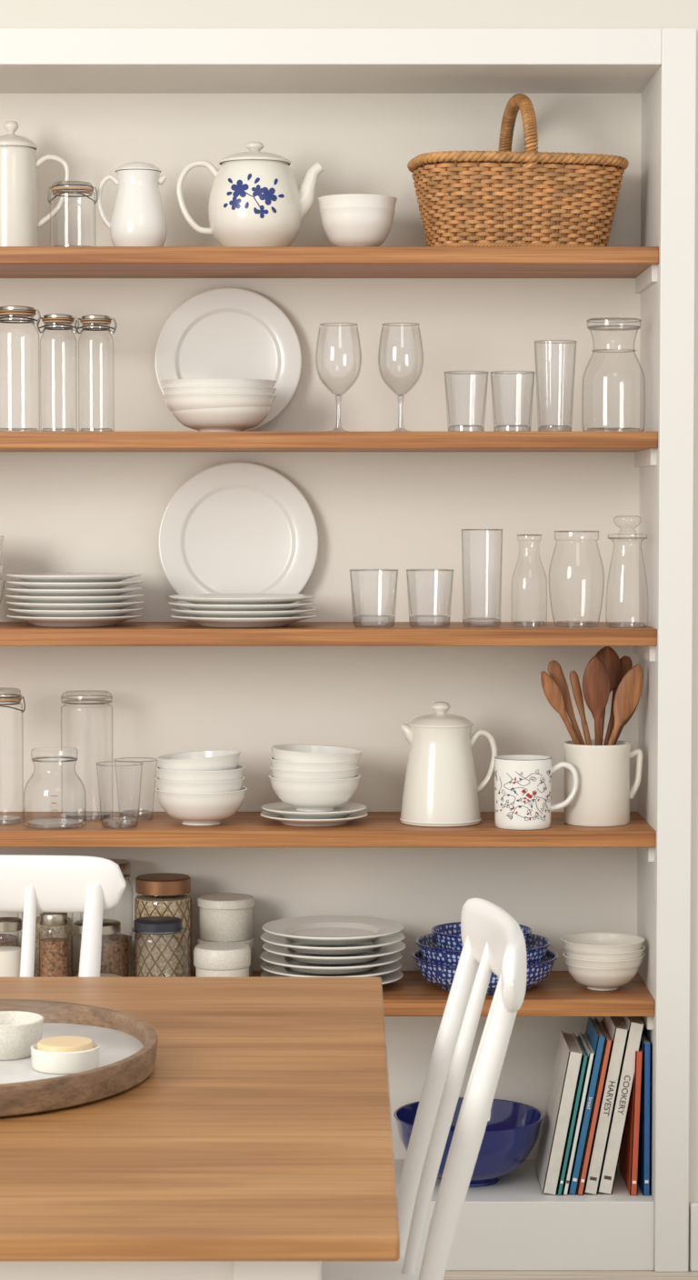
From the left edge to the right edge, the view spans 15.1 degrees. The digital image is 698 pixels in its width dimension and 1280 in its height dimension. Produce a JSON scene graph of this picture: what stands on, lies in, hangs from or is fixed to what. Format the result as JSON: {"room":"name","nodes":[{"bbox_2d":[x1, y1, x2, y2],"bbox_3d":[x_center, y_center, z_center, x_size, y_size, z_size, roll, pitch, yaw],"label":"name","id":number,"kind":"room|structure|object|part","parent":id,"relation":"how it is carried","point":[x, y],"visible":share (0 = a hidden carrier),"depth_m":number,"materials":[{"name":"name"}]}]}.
{"room":"kitchen","nodes":[
{"label":"kitchen","id":0,"kind":"room"},
{"bbox_2d":[0,0,697,1269],"bbox_3d":[-0.500,-0.208,4.886,7.000,2.750,0.120,0,3,0],"label":"wall","id":1,"kind":"structure","parent":0,"point":[14,14],"depth_m":4.78,"materials":[{"name":"white paint"}]},
{"bbox_2d":[690,1201,697,1271],"bbox_3d":[1.816,1.105,4.882,2.368,0.126,0.018,0,3,0],"label":"baseboard","id":2,"kind":"structure","parent":1,"relation":"attached to","point":[694,1205],"depth_m":4.87,"materials":[{"name":"white paint"}]},
{"bbox_2d":[443,1269,697,1279],"bbox_3d":[-0.500,1.329,2.149,7.000,0.050,6.500,0,3,0],"label":"floor","id":3,"kind":"structure","parent":0,"point":[449,1275],"depth_m":4.85,"materials":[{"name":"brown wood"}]},
{"bbox_2d":[0,854,126,977],"bbox_3d":[-0.550,0.779,3.635,0.450,0.906,0.516,0,3,0],"label":"dining chair","id":4,"kind":"object","parent":3,"relation":"on","point":[29,885],"visible":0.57,"depth_m":3.84,"materials":[{"name":"white paint"}]},
{"bbox_3d":[-0.550,0.356,3.853,0.450,0.084,0.038,0,3,0],"label":"crest rail","id":5,"kind":"part","parent":4,"relation":"part of","materials":[{"name":"white paint"}]},
{"bbox_3d":[-0.379,0.578,3.796,0.033,0.442,0.136,0,3,7],"label":"post","id":6,"kind":"part","parent":4,"relation":"part of","materials":[{"name":"white paint"}]},
{"bbox_2d":[0,977,399,1279],"bbox_3d":[-0.454,0.883,3.076,1.000,0.750,1.333,0,3,0],"label":"dining table","id":7,"kind":"object","parent":3,"relation":"on","point":[257,1144],"visible":0.99,"depth_m":2.73,"materials":[{"name":"brown wood"}]},
{"bbox_2d":[0,999,158,1118],"bbox_3d":[-0.447,0.487,3.089,0.444,0.037,0.524,0,3,0],"label":"oval tray","id":8,"kind":"object","parent":7,"relation":"on","point":[54,1094],"visible":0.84,"depth_m":2.96,"materials":[{"name":"brown wood"}]},
{"bbox_2d":[0,1022,143,1083],"bbox_3d":[-0.383,0.492,3.090,0.310,0.010,0.400,0,3,0],"label":"marble board","id":9,"kind":"object","parent":8,"relation":"on","point":[115,1045],"visible":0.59,"depth_m":3.13,"materials":[{"name":"white stone"}]},
{"bbox_2d":[0,1010,43,1059],"bbox_3d":[-0.403,0.465,3.091,0.090,0.043,0.090,0,3,0],"label":"dish","id":10,"kind":"object","parent":9,"relation":"on","point":[19,1031],"visible":0.96,"depth_m":3.06,"materials":[{"name":"white ceramic"}]},
{"bbox_2d":[30,1036,99,1073],"bbox_3d":[-0.325,0.475,3.020,0.079,0.030,0.079,0,3,0],"label":"butter dish","id":11,"kind":"object","parent":9,"relation":"on","point":[55,1055],"visible":1,"depth_m":2.99,"materials":[{"name":"beige ceramic"}]},
{"bbox_3d":[-0.068,0.922,2.532,0.082,0.726,0.082,0,3,0],"label":"leg","id":12,"kind":"part","parent":7,"relation":"part of","materials":[{"name":"white paint"}]},
{"bbox_2d":[0,28,696,1271],"bbox_3d":[-0.292,0.023,4.992,1.840,2.276,0.350,0,3,0],"label":"shelf unit","id":13,"kind":"object","parent":3,"relation":"on","point":[359,104],"visible":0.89,"depth_m":5.11,"materials":[{"name":"white paint"}]},
{"bbox_2d":[0,535,5,603],"bbox_3d":[-0.712,-0.112,4.961,0.130,0.169,0.130,0,3,0],"label":"bowls","id":14,"kind":"object","parent":13,"relation":"on","point":[2,582],"visible":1,"depth_m":4.95,"materials":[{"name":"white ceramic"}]},
{"bbox_2d":[0,911,19,946],"bbox_3d":[-0.687,0.552,5.074,0.102,0.203,0.102,0,3,0],"label":"jar","id":15,"kind":"object","parent":13,"relation":"on","point":[5,939],"visible":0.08,"depth_m":5.06,"materials":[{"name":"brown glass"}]},
{"bbox_2d":[0,917,21,977],"bbox_3d":[-0.642,0.592,4.935,0.063,0.138,0.063,0,3,0],"label":"jar","id":16,"kind":"object","parent":13,"relation":"on","point":[10,956],"visible":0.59,"depth_m":4.91,"materials":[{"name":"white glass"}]},
{"bbox_2d":[0,687,25,820],"bbox_3d":[-0.664,0.218,4.977,0.098,0.254,0.098,3,4,42],"label":"jar","id":17,"kind":"object","parent":13,"relation":"on","point":[16,698],"visible":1,"depth_m":4.96,"materials":[{"name":"clear glass"}]},
{"bbox_2d":[0,305,40,430],"bbox_3d":[-0.622,-0.505,4.931,0.087,0.234,0.087,2,4,37],"label":"storage jar","id":18,"kind":"object","parent":13,"relation":"on","point":[11,311],"visible":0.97,"depth_m":4.90,"materials":[{"name":"clear glass"}]},
{"bbox_2d":[0,120,69,246],"bbox_3d":[-0.615,-0.853,4.973,0.151,0.254,0.101,1,3,25],"label":"coffee pot","id":19,"kind":"object","parent":13,"relation":"on","point":[19,223],"visible":0.96,"depth_m":4.94,"materials":[{"name":"beige ceramic"}]},
{"bbox_2d":[33,916,73,977],"bbox_3d":[-0.580,0.538,5.073,0.098,0.232,0.098,0,3,0],"label":"jar","id":20,"kind":"object","parent":13,"relation":"on","point":[42,932],"visible":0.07,"depth_m":5.03,"materials":[{"name":"clear glass"}]},
{"bbox_2d":[40,911,68,977],"bbox_3d":[-0.553,0.585,4.935,0.055,0.151,0.055,0,3,0],"label":"jar","id":21,"kind":"object","parent":13,"relation":"on","point":[54,951],"visible":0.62,"depth_m":4.91,"materials":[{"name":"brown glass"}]},
{"bbox_2d":[23,751,86,828],"bbox_3d":[-0.549,0.275,4.920,0.116,0.145,0.116,0,3,0],"label":"apothecary jar","id":22,"kind":"object","parent":13,"relation":"on","point":[32,759],"visible":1,"depth_m":4.91,"materials":[{"name":"clear glass"}]},
{"bbox_2d":[36,313,79,430],"bbox_3d":[-0.543,-0.498,4.931,0.068,0.220,0.068,3,4,45],"label":"storage jar","id":23,"kind":"object","parent":13,"relation":"on","point":[55,319],"visible":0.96,"depth_m":4.91,"materials":[{"name":"clear glass"}]},
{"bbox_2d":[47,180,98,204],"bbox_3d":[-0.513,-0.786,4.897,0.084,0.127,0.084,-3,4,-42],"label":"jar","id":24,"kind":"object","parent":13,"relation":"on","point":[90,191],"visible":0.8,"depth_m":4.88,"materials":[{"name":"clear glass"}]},
{"bbox_2d":[5,572,144,627],"bbox_3d":[-0.517,-0.076,4.971,0.262,0.097,0.261,2,3,31],"label":"plate stack","id":25,"kind":"object","parent":13,"relation":"on","point":[45,599],"visible":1,"depth_m":4.88,"materials":[{"name":"white ceramic"}]},
{"bbox_2d":[60,690,113,817],"bbox_3d":[-0.501,0.220,5.047,0.100,0.243,0.100,0,3,0],"label":"storage jar","id":26,"kind":"object","parent":13,"relation":"on","point":[102,815],"visible":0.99,"depth_m":5.05,"materials":[{"name":"clear glass"}]},
{"bbox_2d":[74,314,116,431],"bbox_3d":[-0.473,-0.497,4.931,0.066,0.218,0.066,3,4,45],"label":"storage jar","id":27,"kind":"object","parent":13,"relation":"on","point":[94,320],"visible":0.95,"depth_m":4.91,"materials":[{"name":"clear glass"}]},
{"bbox_2d":[70,919,123,977],"bbox_3d":[-0.472,0.594,4.946,0.099,0.132,0.099,0,3,0],"label":"jar","id":28,"kind":"object","parent":13,"relation":"on","point":[110,926],"visible":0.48,"depth_m":4.92,"materials":[{"name":"silver glass"}]},
{"bbox_2d":[80,858,133,977],"bbox_3d":[-0.468,0.540,5.083,0.102,0.226,0.102,0,3,0],"label":"jar","id":29,"kind":"object","parent":13,"relation":"on","point":[116,949],"visible":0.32,"depth_m":5.05,"materials":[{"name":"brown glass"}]},
{"bbox_2d":[95,760,143,826],"bbox_3d":[-0.427,0.288,4.910,0.089,0.119,0.089,0,3,0],"label":"drinking glass","id":30,"kind":"object","parent":13,"relation":"on","point":[112,818],"visible":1,"depth_m":4.92,"materials":[{"name":"clear glass"}]},
{"bbox_2d":[97,161,167,246],"bbox_3d":[-0.396,-0.808,4.924,0.112,0.168,0.106,-3,4,-41],"label":"jug","id":31,"kind":"object","parent":13,"relation":"on","point":[138,217],"visible":0.86,"depth_m":4.89,"materials":[{"name":"white ceramic"}]},
{"bbox_2d":[113,757,157,817],"bbox_3d":[-0.407,0.284,5.040,0.084,0.114,0.084,0,3,0],"label":"drinking glass","id":32,"kind":"object","parent":13,"relation":"on","point":[133,811],"visible":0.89,"depth_m":5.05,"materials":[{"name":"clear glass"}]},
{"bbox_2d":[130,916,186,935],"bbox_3d":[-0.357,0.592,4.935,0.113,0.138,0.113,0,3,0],"label":"lid","id":33,"kind":"object","parent":13,"relation":"on","point":[153,925],"visible":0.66,"depth_m":4.90,"materials":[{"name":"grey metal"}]},
{"bbox_2d":[134,872,191,977],"bbox_3d":[-0.357,0.554,5.064,0.110,0.201,0.110,0,3,0],"label":"jar","id":34,"kind":"object","parent":13,"relation":"on","point":[164,894],"visible":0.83,"depth_m":5.02,"materials":[{"name":"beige glass"}]},
{"bbox_2d":[154,750,247,825],"bbox_3d":[-0.278,0.278,4.961,0.174,0.136,0.174,0,3,-3],"label":"bowls","id":35,"kind":"object","parent":13,"relation":"on","point":[205,787],"visible":1,"depth_m":4.90,"materials":[{"name":"white ceramic"}]},
{"bbox_2d":[160,378,276,431],"bbox_3d":[-0.243,-0.436,4.934,0.216,0.097,0.219,0,3,0],"label":"bowls","id":36,"kind":"object","parent":13,"relation":"on","point":[201,405],"visible":0.98,"depth_m":4.85,"materials":[{"name":"white ceramic"}]},
{"bbox_2d":[193,941,250,977],"bbox_3d":[-0.238,0.617,4.957,0.108,0.084,0.108,0,3,0],"label":"canister","id":37,"kind":"object","parent":13,"relation":"on","point":[213,959],"visible":0.7,"depth_m":4.92,"materials":[{"name":"white ceramic"}]},
{"bbox_2d":[197,892,254,977],"bbox_3d":[-0.237,0.574,5.085,0.110,0.158,0.110,0,3,0],"label":"canister","id":38,"kind":"object","parent":13,"relation":"on","point":[223,916],"visible":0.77,"depth_m":5.04,"materials":[{"name":"white ceramic"}]},
{"bbox_2d":[154,287,301,431],"bbox_3d":[-0.233,-0.539,5.089,0.284,0.283,0.034,0,3,0],"label":"dinner plate","id":39,"kind":"object","parent":13,"relation":"on","point":[223,332],"visible":0.7,"depth_m":5.09,"materials":[{"name":"white ceramic"}]},
{"bbox_2d":[158,461,318,594],"bbox_3d":[-0.215,-0.190,5.106,0.310,0.309,0.035,0,3,0],"label":"dinner plate","id":40,"kind":"object","parent":13,"relation":"on","point":[233,527],"visible":0.88,"depth_m":5.11,"materials":[{"name":"white ceramic"}]},
{"bbox_2d":[168,593,316,627],"bbox_3d":[-0.201,-0.055,4.957,0.279,0.057,0.278,0,3,0],"label":"plate stack","id":41,"kind":"object","parent":13,"relation":"on","point":[208,610],"visible":1,"depth_m":4.87,"materials":[{"name":"white ceramic"}]},
{"bbox_2d":[176,141,323,246],"bbox_3d":[-0.183,-0.826,4.926,0.216,0.206,0.184,2,4,40],"label":"teapot","id":42,"kind":"object","parent":13,"relation":"on","point":[255,199],"visible":0.87,"depth_m":4.87,"materials":[{"name":"beige ceramic"}]},
{"bbox_3d":[-0.292,-1.059,4.939,1.755,0.020,0.310,0,3,0],"label":"panel","id":43,"kind":"part","parent":13,"relation":"part of","materials":[{"name":"white paint"}]},
{"bbox_3d":[-0.292,-1.073,4.773,1.715,0.065,0.020,0,3,0],"label":"header rail","id":44,"kind":"part","parent":13,"relation":"part of","materials":[{"name":"white paint"}]},
{"bbox_2d":[260,915,405,984],"bbox_3d":[-0.031,0.600,5.012,0.276,0.113,0.276,1,3,20],"label":"plate stack","id":45,"kind":"object","parent":13,"relation":"on","point":[315,945],"visible":0.91,"depth_m":4.99,"materials":[{"name":"white ceramic"}]},
{"bbox_2d":[315,322,361,431],"bbox_3d":[-0.019,-0.489,4.932,0.087,0.203,0.087,0,3,0],"label":"wine glass","id":46,"kind":"object","parent":13,"relation":"on","point":[324,323],"visible":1,"depth_m":4.93,"materials":[{"name":"clear glass"}]},
{"bbox_2d":[317,193,397,246],"bbox_3d":[0.015,-0.774,4.928,0.149,0.101,0.149,0,3,0],"label":"bowls","id":47,"kind":"object","parent":13,"relation":"on","point":[347,219],"visible":0.82,"depth_m":4.87,"materials":[{"name":"white ceramic"}]},
{"bbox_2d":[350,569,398,627],"bbox_3d":[0.047,-0.079,4.932,0.092,0.106,0.092,0,3,0],"label":"drinking glass","id":48,"kind":"object","parent":13,"relation":"on","point":[370,615],"visible":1,"depth_m":4.93,"materials":[{"name":"clear glass"}]},
{"bbox_2d":[378,322,423,431],"bbox_3d":[0.097,-0.489,4.932,0.085,0.203,0.085,0,3,0],"label":"wine glass","id":49,"kind":"object","parent":13,"relation":"on","point":[386,323],"visible":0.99,"depth_m":4.93,"materials":[{"name":"clear glass"}]},
{"bbox_2d":[406,569,453,627],"bbox_3d":[0.151,-0.079,4.932,0.091,0.106,0.091,0,3,0],"label":"drinking glass","id":50,"kind":"object","parent":13,"relation":"on","point":[426,615],"visible":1,"depth_m":4.94,"materials":[{"name":"clear glass"}]},
{"bbox_2d":[400,701,498,827],"bbox_3d":[0.174,0.230,4.978,0.157,0.229,0.157,3,4,45],"label":"coffee pot","id":51,"kind":"object","parent":13,"relation":"on","point":[441,789],"visible":0.99,"depth_m":4.93,"materials":[{"name":"beige ceramic"}]},
{"bbox_2d":[443,370,489,428],"bbox_3d":[0.219,-0.445,4.934,0.084,0.114,0.084,0,3,0],"label":"drinking glass","id":52,"kind":"object","parent":13,"relation":"on","point":[465,425],"visible":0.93,"depth_m":4.93,"materials":[{"name":"clear glass"}]},
{"bbox_2d":[393,1097,543,1187],"bbox_3d":[0.228,0.967,5.034,0.286,0.126,0.286,0,3,0],"label":"serving bowl","id":53,"kind":"object","parent":13,"relation":"on","point":[513,1128],"visible":0.5,"depth_m":4.96,"materials":[{"name":"blue ceramic"}]},
{"bbox_2d":[460,529,503,626],"bbox_3d":[0.250,-0.117,4.950,0.079,0.181,0.079,0,3,0],"label":"drinking glass","id":54,"kind":"object","parent":13,"relation":"on","point":[478,618],"visible":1,"depth_m":4.95,"materials":[{"name":"clear glass"}]},
{"bbox_2d":[411,921,558,993],"bbox_3d":[0.258,0.603,5.011,0.278,0.108,0.278,0,3,-8],"label":"bowls","id":55,"kind":"object","parent":13,"relation":"on","point":[437,956],"visible":0.49,"depth_m":4.95,"materials":[{"name":"blue ceramic"}]},
{"bbox_2d":[490,370,535,431],"bbox_3d":[0.306,-0.445,4.934,0.084,0.114,0.084,0,3,0],"label":"drinking glass","id":56,"kind":"object","parent":13,"relation":"on","point":[512,425],"visible":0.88,"depth_m":4.93,"materials":[{"name":"clear glass"}]},
{"bbox_2d":[407,93,629,246],"bbox_3d":[0.316,-0.874,4.948,0.408,0.297,0.250,-1,3,-10],"label":"wicker basket","id":57,"kind":"object","parent":13,"relation":"on","point":[503,197],"visible":0.86,"depth_m":4.85,"materials":[{"name":"brown wicker"}]},
{"bbox_2d":[513,534,547,626],"bbox_3d":[0.339,-0.112,4.950,0.067,0.171,0.067,0,3,0],"label":"milk bottle","id":58,"kind":"object","parent":13,"relation":"on","point":[516,535],"visible":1,"depth_m":4.95,"materials":[{"name":"clear glass"}]},
{"bbox_2d":[494,754,579,829],"bbox_3d":[0.341,0.283,4.901,0.146,0.130,0.108,2,3,28],"label":"patterned mug","id":59,"kind":"object","parent":13,"relation":"on","point":[523,783],"visible":1,"depth_m":4.87,"materials":[{"name":"white ceramic"}]},
{"bbox_2d":[533,340,577,431],"bbox_3d":[0.387,-0.474,4.943,0.081,0.171,0.081,0,3,0],"label":"drinking glass","id":60,"kind":"object","parent":13,"relation":"on","point":[539,340],"visible":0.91,"depth_m":4.94,"materials":[{"name":"clear glass"}]},
{"bbox_2d":[549,530,604,626],"bbox_3d":[0.427,-0.116,4.950,0.104,0.178,0.104,0,3,0],"label":"glass jar","id":61,"kind":"object","parent":13,"relation":"on","point":[554,531],"visible":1,"depth_m":4.95,"materials":[{"name":"clear glass"}]},
{"bbox_2d":[535,1016,651,1195],"bbox_3d":[0.462,0.869,5.013,0.201,0.324,0.208,0,3,0],"label":"books","id":62,"kind":"object","parent":13,"relation":"on","point":[598,1109],"visible":1,"depth_m":4.92,"materials":[{"name":"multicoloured paper"}]},
{"bbox_2d":[619,1047,643,1195],"bbox_3d":[0.536,0.896,5.011,0.014,0.270,0.200,2,3,0],"label":"book","id":63,"kind":"object","parent":62,"relation":"on","point":[631,1162],"depth_m":4.91,"materials":[{"name":"paper"}]},
{"bbox_2d":[638,1030,651,1195],"bbox_3d":[0.555,0.888,5.010,0.014,0.285,0.200,0,3,0],"label":"book","id":64,"kind":"object","parent":62,"relation":"on","point":[645,1045],"depth_m":4.91,"materials":[{"name":"blue paper"}]},
{"bbox_2d":[562,739,643,826],"bbox_3d":[0.468,0.269,4.969,0.131,0.152,0.130,3,4,43],"label":"utensil crock","id":65,"kind":"object","parent":13,"relation":"on","point":[602,798],"visible":0.93,"depth_m":4.92,"materials":[{"name":"beige ceramic"}]},
{"bbox_2d":[540,670,580,744],"bbox_3d":[0.429,0.193,4.956,0.140,0.271,0.010,0,3,-9],"label":"wooden spoon","id":66,"kind":"object","parent":65,"relation":"in","point":[552,691],"visible":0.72,"depth_m":4.94,"materials":[{"name":"brown wood"}]},
{"bbox_2d":[548,660,585,745],"bbox_3d":[0.432,0.182,4.970,0.117,0.290,0.009,0,3,6],"label":"wooden spoon","id":67,"kind":"object","parent":65,"relation":"in","point":[555,672],"visible":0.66,"depth_m":4.97,"materials":[{"name":"brown wood"}]},
{"bbox_2d":[570,670,591,745],"bbox_3d":[0.452,0.192,4.976,0.073,0.268,0.009,1,3,19],"label":"wooden spoon","id":68,"kind":"object","parent":65,"relation":"in","point":[575,681],"visible":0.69,"depth_m":4.97,"materials":[{"name":"brown wood"}]},
{"bbox_2d":[582,656,609,745],"bbox_3d":[0.466,0.178,4.943,0.049,0.298,0.034,-2,4,-40],"label":"wooden spoon","id":69,"kind":"object","parent":65,"relation":"in","point":[595,679],"visible":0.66,"depth_m":4.93,"materials":[{"name":"brown wood"}]},
{"bbox_2d":[594,646,621,745],"bbox_3d":[0.478,0.169,4.993,0.071,0.313,0.035,-2,4,-36],"label":"wooden spoon","id":70,"kind":"object","parent":65,"relation":"in","point":[607,655],"visible":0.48,"depth_m":4.99,"materials":[{"name":"brown wood"}]},
{"bbox_2d":[603,655,632,745],"bbox_3d":[0.492,0.178,4.992,0.101,0.295,0.016,-2,3,-32],"label":"wooden spoon","id":71,"kind":"object","parent":65,"relation":"in","point":[626,662],"visible":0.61,"depth_m":5.00,"materials":[{"name":"brown wood"}]},
{"bbox_2d":[607,663,643,745],"bbox_3d":[0.497,0.186,4.960,0.111,0.283,0.010,0,3,6],"label":"wooden spoon","id":72,"kind":"object","parent":65,"relation":"in","point":[629,691],"visible":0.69,"depth_m":4.95,"materials":[{"name":"brown wood"}]},
{"bbox_2d":[613,701,639,745],"bbox_3d":[0.495,0.203,4.981,0.125,0.249,0.010,-1,3,-14],"label":"wooden spoon","id":73,"kind":"object","parent":65,"relation":"in","point":[626,721],"visible":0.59,"depth_m":4.98,"materials":[{"name":"brown wood"}]},
{"bbox_2d":[560,931,645,990],"bbox_3d":[0.480,0.611,4.986,0.158,0.094,0.160,1,3,16],"label":"bowls","id":74,"kind":"object","parent":13,"relation":"on","point":[601,961],"visible":1,"depth_m":4.93,"materials":[{"name":"beige ceramic"}]},
{"bbox_2d":[581,317,645,430],"bbox_3d":[0.494,-0.493,4.922,0.118,0.211,0.118,0,3,0],"label":"glass carafe","id":75,"kind":"object","parent":13,"relation":"on","point":[600,318],"visible":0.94,"depth_m":4.91,"materials":[{"name":"clear glass"}]},
{"bbox_2d":[605,515,649,627],"bbox_3d":[0.518,-0.128,4.910,0.080,0.207,0.080,0,3,0],"label":"decanter","id":76,"kind":"object","parent":13,"relation":"on","point":[617,515],"visible":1,"depth_m":4.91,"materials":[{"name":"clear glass"}]},
{"bbox_3d":[0.575,0.056,4.994,0.020,2.212,0.310,0,3,0],"label":"panel","id":77,"kind":"part","parent":13,"relation":"part of","materials":[{"name":"white paint"}]},
{"bbox_2d":[321,898,527,1279],"bbox_3d":[-0.045,0.797,3.267,0.516,0.906,0.451,0,3,-4],"label":"dining chair","id":78,"kind":"object","parent":3,"relation":"on","point":[493,940],"visible":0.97,"depth_m":3.34,"materials":[{"name":"white paint"}]},
{"bbox_3d":[-0.098,0.826,3.264,0.410,0.035,0.408,0,3,-4],"label":"seat","id":79,"kind":"part","parent":78,"relation":"part of","materials":[{"name":"white paint"}]},
{"bbox_3d":[0.114,0.596,3.440,0.135,0.441,0.031,-1,3,-11],"label":"post","id":80,"kind":"part","parent":78,"relation":"part of","materials":[{"name":"white paint"}]},
{"bbox_3d":[0.138,0.613,3.098,0.136,0.442,0.033,0,3,3],"label":"post","id":81,"kind":"part","parent":78,"relation":"part of","materials":[{"name":"white paint"}]},
{"bbox_3d":[0.187,0.386,3.263,0.050,0.084,0.451,0,3,-4],"label":"crest rail","id":82,"kind":"part","parent":78,"relation":"part of","materials":[{"name":"white paint"}]}
]}

